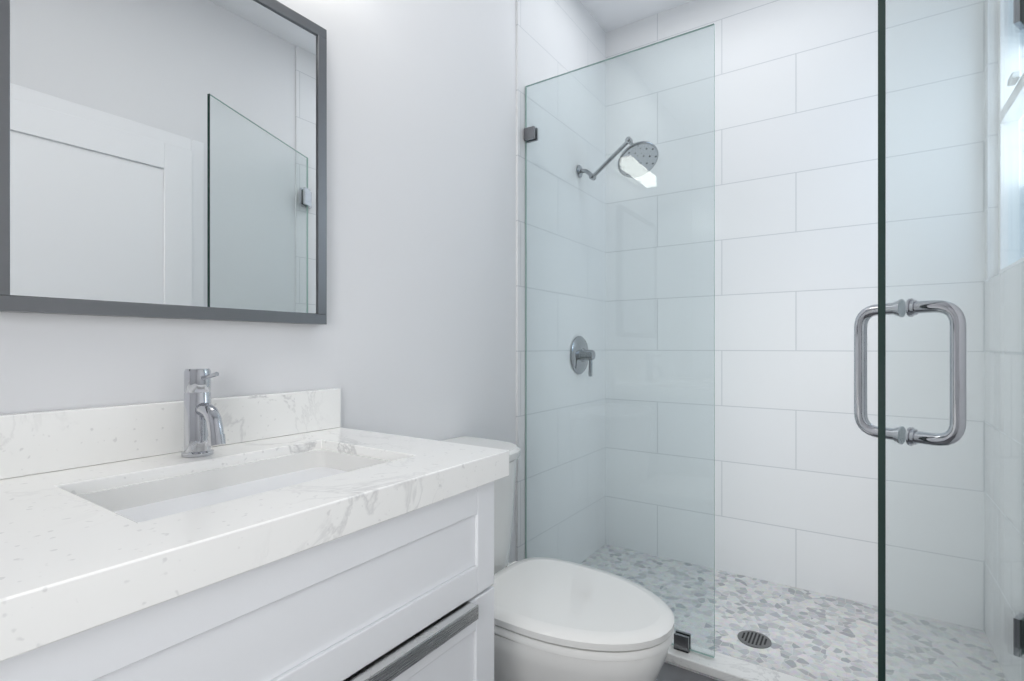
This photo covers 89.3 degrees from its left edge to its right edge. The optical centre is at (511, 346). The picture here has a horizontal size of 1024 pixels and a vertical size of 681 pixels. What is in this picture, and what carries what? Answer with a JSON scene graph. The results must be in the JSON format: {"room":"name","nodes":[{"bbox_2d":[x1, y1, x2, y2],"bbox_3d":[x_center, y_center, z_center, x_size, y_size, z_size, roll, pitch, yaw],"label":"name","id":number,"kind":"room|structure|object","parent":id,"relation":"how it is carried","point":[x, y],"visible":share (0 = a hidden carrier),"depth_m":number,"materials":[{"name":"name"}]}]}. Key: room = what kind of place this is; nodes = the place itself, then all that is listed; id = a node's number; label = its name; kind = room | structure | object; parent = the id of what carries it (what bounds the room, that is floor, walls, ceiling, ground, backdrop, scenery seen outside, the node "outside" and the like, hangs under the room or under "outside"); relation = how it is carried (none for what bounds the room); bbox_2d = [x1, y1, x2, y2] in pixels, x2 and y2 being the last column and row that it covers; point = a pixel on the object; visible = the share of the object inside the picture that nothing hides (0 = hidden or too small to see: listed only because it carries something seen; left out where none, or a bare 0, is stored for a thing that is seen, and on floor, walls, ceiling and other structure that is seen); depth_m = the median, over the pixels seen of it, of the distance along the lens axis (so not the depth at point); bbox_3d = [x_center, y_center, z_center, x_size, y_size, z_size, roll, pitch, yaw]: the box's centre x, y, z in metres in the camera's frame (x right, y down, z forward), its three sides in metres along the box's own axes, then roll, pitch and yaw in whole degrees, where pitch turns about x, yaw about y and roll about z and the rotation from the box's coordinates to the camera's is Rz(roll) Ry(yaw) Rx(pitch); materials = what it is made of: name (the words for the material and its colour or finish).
{"room":"bathroom","nodes":[
{"label":"bathroom","id":0,"kind":"room"},
{"bbox_2d":[0,0,605,563],"bbox_3d":[-0.494,-0.258,1.422,0.160,2.815,3.606,0,0,34],"label":"wall","id":1,"kind":"structure","parent":0,"point":[420,334],"depth_m":1.69,"materials":[{"name":"white paint"}]},
{"bbox_2d":[0,0,326,324],"bbox_3d":[-0.642,-0.421,1.048,0.030,0.733,0.604,0,0,34],"label":"mirror","id":2,"kind":"object","parent":1,"relation":"attached to","point":[165,159],"visible":0.98,"depth_m":0.99,"materials":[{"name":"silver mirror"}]},
{"bbox_2d":[570,336,594,376],"bbox_3d":[0.354,0.045,2.463,0.077,0.193,0.184,0,0,34],"label":"shower valve","id":3,"kind":"object","parent":1,"relation":"attached to","point":[581,340],"depth_m":2.44,"materials":[{"name":"silver metal"}]},
{"bbox_2d":[576,137,658,180],"bbox_3d":[0.475,-0.861,2.374,0.378,0.170,0.172,0,0,34],"label":"shower head","id":4,"kind":"object","parent":1,"relation":"attached to","point":[631,163],"depth_m":2.33},
{"bbox_2d":[580,0,692,31],"bbox_3d":[0.194,-1.715,0.958,1.820,0.100,3.606,0,0,34],"label":"ceiling","id":5,"kind":"structure","parent":0,"point":[608,15],"depth_m":2.56,"materials":[{"name":"white paint"}]},
{"bbox_2d":[656,662,717,680],"bbox_3d":[-0.041,1.100,0.610,1.520,0.100,2.465,0,0,34],"label":"floor","id":6,"kind":"structure","parent":0,"point":[669,672],"depth_m":1.66,"materials":[{"name":"grey tile"}]},
{"bbox_2d":[0,368,508,680],"bbox_3d":[-0.483,0.546,0.822,0.546,1.008,0.902,0,0,34],"label":"bathroom vanity","id":7,"kind":"object","parent":6,"relation":"on","point":[198,533],"visible":1,"depth_m":0.77,"materials":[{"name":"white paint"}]},
{"bbox_2d":[181,368,226,457],"bbox_3d":[-0.578,0.124,0.979,0.114,0.166,0.054,0,0,34],"label":"faucet","id":8,"kind":"object","parent":7,"relation":"on","point":[203,424],"depth_m":0.97,"materials":[{"name":"silver metal"}]},
{"bbox_2d":[442,436,673,680],"bbox_3d":[0.032,0.674,1.372,0.781,0.751,0.462,0,0,34],"label":"toilet","id":9,"kind":"object","parent":6,"relation":"on","point":[558,620],"visible":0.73,"depth_m":1.19,"materials":[{"name":"white ceramic"}]},
{"bbox_2d":[580,544,1005,680],"bbox_3d":[0.883,1.098,1.980,1.520,0.104,0.841,0,0,34],"label":"shower floor","id":10,"kind":"structure","parent":0,"point":[813,636],"depth_m":1.93,"materials":[{"name":"tile"}]},
{"bbox_2d":[665,639,807,680],"bbox_3d":[0.676,1.031,1.673,1.500,0.030,0.100,0,0,34],"label":"shower curb","id":11,"kind":"object","parent":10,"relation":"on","point":[721,666],"depth_m":1.65,"materials":[{"name":"stone"}]},
{"bbox_2d":[524,24,714,657],"bbox_3d":[0.357,-0.016,1.888,0.726,2.064,0.032,0,0,34],"label":"glass panel","id":12,"kind":"object","parent":11,"relation":"on","point":[682,641],"visible":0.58,"depth_m":1.85,"materials":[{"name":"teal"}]},
{"bbox_2d":[738,630,770,648],"bbox_3d":[0.865,1.044,1.851,0.110,0.004,0.110,0,0,34],"label":"shower drain","id":13,"kind":"object","parent":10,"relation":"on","point":[754,639],"visible":1,"depth_m":1.84,"materials":[{"name":"silver metal"}]},
{"bbox_2d":[606,0,984,630],"bbox_3d":[1.227,-0.258,2.346,1.660,2.815,0.150,0,0,34],"label":"wall","id":14,"kind":"structure","parent":0,"point":[796,251],"depth_m":2.27,"materials":[{"name":"tile"}]},
{"bbox_2d":[985,0,1023,680],"bbox_3d":[0.882,-0.258,0.494,0.160,2.815,3.306,0,0,34],"label":"wall","id":15,"kind":"structure","parent":0,"point":[999,469],"depth_m":1.70,"materials":[{"name":"white tile"}]},
{"bbox_2d":[854,0,1023,680],"bbox_3d":[0.951,-0.021,1.089,0.385,2.053,0.717,0,0,34],"label":"shower door","id":16,"kind":"structure","parent":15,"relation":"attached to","point":[954,433],"depth_m":1.00,"materials":[{"name":"clear glass"}]},
{"bbox_2d":[998,0,1023,273],"bbox_3d":[1.585,-0.805,1.603,0.070,1.130,0.570,0,0,34],"label":"window","id":17,"kind":"structure","parent":15,"relation":"in","point":[1008,159],"depth_m":1.81,"materials":[{"name":"white"}]}
]}

